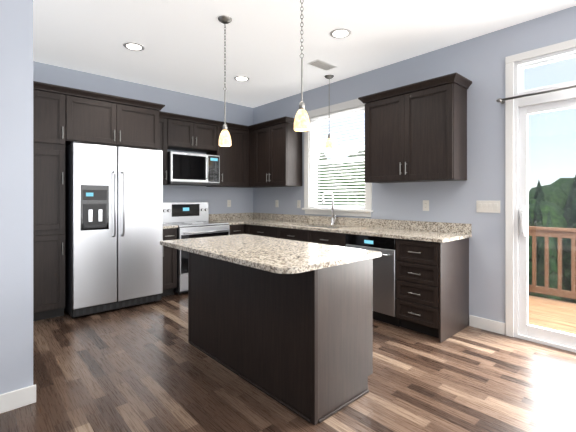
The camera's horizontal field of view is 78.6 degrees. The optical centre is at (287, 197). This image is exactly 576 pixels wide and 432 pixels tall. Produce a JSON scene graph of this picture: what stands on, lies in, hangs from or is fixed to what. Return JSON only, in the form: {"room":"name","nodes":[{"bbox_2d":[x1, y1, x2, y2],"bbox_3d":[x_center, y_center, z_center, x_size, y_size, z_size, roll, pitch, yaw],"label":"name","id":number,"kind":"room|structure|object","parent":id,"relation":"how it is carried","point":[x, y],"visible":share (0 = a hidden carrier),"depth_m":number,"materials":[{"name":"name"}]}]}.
{"room":"kitchen","nodes":[
{"label":"kitchen","id":0,"kind":"room"},
{"bbox_2d":[0,0,32,393],"bbox_3d":[-2.425,-0.154,2.982,0.180,2.855,2.300,0,0,-42],"label":"wall","id":1,"kind":"structure","parent":0,"point":[16,194],"depth_m":2.13,"materials":[{"name":"grey paint"}]},
{"bbox_2d":[33,61,252,213],"bbox_3d":[-3.255,-0.154,3.884,7.300,2.855,0.150,0,0,-42],"label":"wall","id":2,"kind":"structure","parent":0,"point":[216,198],"depth_m":5.27,"materials":[{"name":"grey paint"}]},
{"bbox_2d":[69,89,160,149],"bbox_3d":[-2.221,-0.889,4.290,1.071,0.555,0.628,0,0,-42],"label":"upper cabinet","id":3,"kind":"object","parent":2,"relation":"attached to","point":[94,118],"depth_m":4.04,"materials":[{"name":"black wood"}]},
{"bbox_2d":[159,117,170,184],"bbox_3d":[-1.837,-0.631,4.840,0.231,0.910,0.328,0,0,-42],"label":"upper cabinet","id":4,"kind":"object","parent":2,"relation":"attached to","point":[164,123],"depth_m":4.77,"materials":[{"name":"brown wood"}]},
{"bbox_2d":[167,151,219,185],"bbox_3d":[-1.422,-0.409,5.128,0.763,0.445,0.457,0,0,-42],"label":"microwave","id":5,"kind":"object","parent":2,"relation":"attached to","point":[188,169],"visible":0.98,"depth_m":4.96,"materials":[{"name":"grey metal"}]},
{"bbox_2d":[171,119,218,152],"bbox_3d":[-1.466,-0.899,5.176,0.767,0.375,0.328,0,0,-42],"label":"upper cabinet","id":6,"kind":"object","parent":2,"relation":"attached to","point":[202,138],"depth_m":5.07,"materials":[{"name":"brown wood"}]},
{"bbox_2d":[159,111,250,130],"bbox_3d":[-1.184,-1.120,5.377,1.918,0.066,0.408,0,0,-42],"label":"crown molding","id":7,"kind":"structure","parent":6,"relation":"attached to","point":[167,115],"depth_m":5.09,"materials":[{"name":"brown wood"}]},
{"bbox_2d":[207,127,250,187],"bbox_3d":[-0.963,-0.631,5.631,0.586,0.910,0.328,0,0,-42],"label":"upper cabinet","id":8,"kind":"object","parent":2,"relation":"attached to","point":[234,159],"depth_m":5.55,"materials":[{"name":"brown wood"}]},
{"bbox_2d":[0,292,575,431],"bbox_3d":[-0.687,1.304,1.048,7.300,0.060,7.800,0,0,-42],"label":"floor","id":9,"kind":"structure","parent":0,"point":[146,367],"depth_m":2.39,"materials":[{"name":"laminate"}]},
{"bbox_2d":[33,81,68,320],"bbox_3d":[-2.743,0.053,3.817,0.460,2.440,0.628,0,0,-42],"label":"tall cabinet","id":10,"kind":"object","parent":9,"relation":"on","point":[63,117],"depth_m":3.65,"materials":[{"name":"black wood"}]},
{"bbox_2d":[64,141,162,316],"bbox_3d":[-2.102,0.327,4.208,0.955,1.843,0.837,0,0,-42],"label":"refrigerator","id":11,"kind":"object","parent":9,"relation":"on","point":[113,225],"visible":0.98,"depth_m":3.89,"materials":[{"name":"grey metal"}]},
{"bbox_2d":[161,228,176,296],"bbox_3d":[-1.724,0.832,4.715,0.231,0.883,0.664,0,0,-42],"label":"base cabinet","id":12,"kind":"object","parent":9,"relation":"on","point":[169,269],"visible":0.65,"depth_m":4.53,"materials":[{"name":"black wood"}]},
{"bbox_2d":[163,224,177,228],"bbox_3d":[-1.731,0.324,4.724,0.234,0.132,0.646,0,0,-42],"label":"countertop","id":13,"kind":"structure","parent":12,"relation":"on","point":[166,226],"depth_m":4.53,"materials":[{"name":"stone"}]},
{"bbox_2d":[163,202,228,293],"bbox_3d":[-1.318,0.668,5.015,0.760,1.210,0.713,0,0,-42],"label":"range","id":14,"kind":"object","parent":9,"relation":"on","point":[190,219],"visible":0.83,"depth_m":4.92,"materials":[{"name":"grey metal"}]},
{"bbox_2d":[229,224,244,234],"bbox_3d":[-0.727,0.832,5.619,0.915,0.883,0.664,0,0,-42],"label":"base cabinet","id":15,"kind":"object","parent":9,"relation":"on","point":[235,229],"visible":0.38,"depth_m":5.20,"materials":[{"name":"black wood"}]},
{"bbox_2d":[245,224,278,237],"bbox_3d":[-0.175,0.832,5.197,0.664,0.883,0.764,0,0,-42],"label":"base cabinet","id":16,"kind":"object","parent":9,"relation":"on","point":[265,231],"visible":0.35,"depth_m":4.98,"materials":[{"name":"black wood"}]},
{"bbox_2d":[188,252,372,424],"bbox_3d":[-0.144,0.832,2.731,0.608,0.882,1.543,0,0,-42],"label":"kitchen island","id":17,"kind":"object","parent":9,"relation":"on","point":[300,345],"visible":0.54,"depth_m":2.23,"materials":[{"name":"brown wood"}]},
{"bbox_2d":[160,234,381,273],"bbox_3d":[-0.222,0.375,2.643,0.870,0.030,1.590,0,0,-42],"label":"island countertop","id":18,"kind":"structure","parent":17,"relation":"on","point":[278,255],"depth_m":2.34,"materials":[{"name":"stone"}]},
{"bbox_2d":[278,227,345,246],"bbox_3d":[0.465,0.832,4.490,0.664,0.883,1.141,0,0,-42],"label":"base cabinet","id":19,"kind":"object","parent":9,"relation":"on","point":[328,238],"visible":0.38,"depth_m":4.23,"materials":[{"name":"black wood"}]},
{"bbox_2d":[209,213,471,242],"bbox_3d":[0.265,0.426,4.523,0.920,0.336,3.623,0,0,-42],"label":"countertop","id":20,"kind":"structure","parent":19,"relation":"on","point":[441,232],"depth_m":4.17,"materials":[{"name":"stone"}]},
{"bbox_2d":[322,190,335,224],"bbox_3d":[0.542,0.130,4.656,0.243,0.458,0.091,0,0,-42],"label":"faucet","id":21,"kind":"object","parent":20,"relation":"on","point":[332,218],"visible":1,"depth_m":4.71,"materials":[{"name":"silver metal"}]},
{"bbox_2d":[346,234,399,326],"bbox_3d":[1.043,0.833,3.829,0.661,0.880,0.607,0,0,-42],"label":"dishwasher","id":22,"kind":"object","parent":9,"relation":"on","point":[384,287],"visible":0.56,"depth_m":3.53,"materials":[{"name":"grey metal"}]},
{"bbox_2d":[396,238,468,342],"bbox_3d":[1.409,0.832,3.447,0.664,0.883,0.445,0,0,-42],"label":"base cabinet","id":23,"kind":"object","parent":9,"relation":"on","point":[432,288],"visible":0.98,"depth_m":3.26,"materials":[{"name":"black wood"}]},
{"bbox_2d":[33,0,575,107],"bbox_3d":[-0.687,-1.621,1.048,7.300,0.080,7.800,0,0,-42],"label":"ceiling","id":24,"kind":"structure","parent":0,"point":[182,42],"depth_m":3.44,"materials":[{"name":"white paint"}]},
{"bbox_2d":[123,42,144,50],"bbox_3d":[-1.612,-1.579,3.678,0.208,0.004,0.208,0,0,-42],"label":"recessed light","id":25,"kind":"object","parent":24,"relation":"in","point":[133,46],"visible":1,"depth_m":3.67,"materials":[{"name":"grey"}]},
{"bbox_2d":[218,15,231,146],"bbox_3d":[-0.557,-1.021,3.109,0.128,1.120,0.128,0,0,-42],"label":"pendant light","id":26,"kind":"object","parent":24,"relation":"hanging from","point":[224,139],"visible":1,"depth_m":3.09,"materials":[{"name":"white glass"}]},
{"bbox_2d":[234,76,248,80],"bbox_3d":[-0.614,-1.579,4.662,0.208,0.004,0.208,0,0,-42],"label":"recessed light","id":27,"kind":"object","parent":24,"relation":"in","point":[240,78],"visible":1,"depth_m":4.65,"materials":[{"name":"grey"}]},
{"bbox_2d":[294,0,309,130],"bbox_3d":[0.094,-1.021,2.390,0.128,1.120,0.128,0,0,-42],"label":"pendant light","id":28,"kind":"object","parent":24,"relation":"hanging from","point":[301,122],"visible":1,"depth_m":2.37,"materials":[{"name":"white glass"}]},
{"bbox_2d":[308,60,336,70],"bbox_3d":[0.410,-1.576,4.187,0.340,0.010,0.170,0,0,-42],"label":"ceiling vent","id":29,"kind":"object","parent":24,"relation":"in","point":[322,65],"visible":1,"depth_m":4.17,"materials":[{"name":"white metal"}]},
{"bbox_2d":[324,75,333,148],"bbox_3d":[0.535,-1.111,4.570,0.128,0.940,0.128,0,0,-42],"label":"light","id":30,"kind":"object","parent":24,"relation":"hanging from","point":[329,144],"visible":0.98,"depth_m":4.55,"materials":[{"name":"white glass"}]},
{"bbox_2d":[330,28,350,38],"bbox_3d":[0.505,-1.579,3.382,0.208,0.004,0.208,0,0,-42],"label":"recessed light","id":31,"kind":"object","parent":24,"relation":"in","point":[340,33],"visible":1,"depth_m":3.38,"materials":[{"name":"grey"}]},
{"bbox_2d":[253,6,575,322],"bbox_3d":[1.963,-0.154,3.448,0.150,2.855,7.500,0,0,-42],"label":"wall","id":32,"kind":"structure","parent":0,"point":[479,62],"depth_m":3.48,"materials":[{"name":"grey paint"}]},
{"bbox_2d":[249,116,301,186],"bbox_3d":[-0.218,-0.665,5.456,0.378,0.977,0.969,0,0,-42],"label":"upper cabinet","id":33,"kind":"object","parent":32,"relation":"attached to","point":[275,155],"depth_m":5.24,"materials":[{"name":"brown wood"}]},
{"bbox_2d":[297,200,300,207],"bbox_3d":[0.163,0.094,5.317,0.008,0.116,0.072,0,0,-42],"label":"electrical outlet","id":34,"kind":"object","parent":32,"relation":"attached to","point":[298,203],"visible":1,"depth_m":5.31,"materials":[{"name":"white plastic"}]},
{"bbox_2d":[302,99,372,216],"bbox_3d":[0.678,-0.517,4.818,0.185,1.508,1.215,0,0,-42],"label":"kitchen window","id":35,"kind":"structure","parent":32,"relation":"in","point":[308,142],"depth_m":4.98,"materials":[{"name":"white"}]},
{"bbox_2d":[311,107,364,208],"bbox_3d":[0.672,-0.509,4.812,0.056,1.292,0.959,0,0,-42],"label":"window blind","id":36,"kind":"object","parent":35,"relation":"attached to","point":[352,111],"visible":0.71,"depth_m":4.77,"materials":[{"name":"white plastic"}]},
{"bbox_2d":[358,73,471,182],"bbox_3d":[1.316,-0.664,3.763,0.378,0.976,1.100,0,0,-42],"label":"upper cabinet","id":37,"kind":"object","parent":32,"relation":"attached to","point":[416,132],"visible":1,"depth_m":3.56,"materials":[{"name":"brown wood"}]},
{"bbox_2d":[423,200,428,210],"bbox_3d":[1.504,0.084,3.836,0.008,0.116,0.072,0,0,-42],"label":"electrical outlet","id":38,"kind":"object","parent":32,"relation":"attached to","point":[425,205],"visible":1,"depth_m":3.83,"materials":[{"name":"white plastic"}]},
{"bbox_2d":[469,315,504,334],"bbox_3d":[1.912,1.219,3.381,0.013,0.110,0.317,0,0,-42],"label":"baseboard","id":39,"kind":"structure","parent":32,"relation":"attached to","point":[474,321],"depth_m":3.37,"materials":[{"name":"white wood"}]},
{"bbox_2d":[476,201,499,212],"bbox_3d":[1.919,0.087,3.375,0.011,0.107,0.202,0,0,-42],"label":"light switch","id":40,"kind":"object","parent":32,"relation":"attached to","point":[488,206],"visible":1,"depth_m":3.37,"materials":[{"name":"white plastic"}]},
{"bbox_2d":[496,85,575,103],"bbox_3d":[2.665,-0.896,2.482,0.103,0.040,2.133,0,0,-42],"label":"curtain rod","id":41,"kind":"object","parent":32,"relation":"attached to","point":[501,101],"visible":1,"depth_m":3.02,"materials":[{"name":"silver metal"}]},
{"bbox_2d":[505,39,575,352],"bbox_3d":[2.724,-0.015,2.578,0.170,2.578,1.959,0,0,-42],"label":"sliding glass door","id":42,"kind":"structure","parent":32,"relation":"attached to","point":[517,112],"depth_m":3.18,"materials":[{"name":"white"}]},
{"label":"outside","id":43,"kind":"structure","parent":0,"visible":0},
{"bbox_3d":[25.040,4.874,22.658,59.849,0.400,70.000,0,0,-42],"label":"ground","id":44,"kind":"structure","parent":43,"visible":0},
{"bbox_2d":[317,150,575,302],"bbox_3d":[8.213,1.324,12.770,17.032,6.700,17.998,0,0,-42],"label":"trees","id":45,"kind":"object","parent":44,"relation":"on","point":[552,218],"depth_m":9.36,"materials":[{"name":"green plant"}]},
{"bbox_2d":[528,295,575,334],"bbox_3d":[3.606,3.034,3.317,2.090,3.280,3.300,0,0,-42],"label":"deck","id":46,"kind":"object","parent":44,"relation":"on","point":[547,316],"depth_m":4.20,"materials":[{"name":"brown wood"}]},
{"bbox_2d":[528,226,575,298],"bbox_3d":[4.336,0.884,3.978,0.090,1.020,3.270,0,0,-42],"label":"deck railing","id":47,"kind":"object","parent":46,"relation":"on","point":[531,232],"depth_m":4.74,"materials":[{"name":"brown wood"}]}
]}

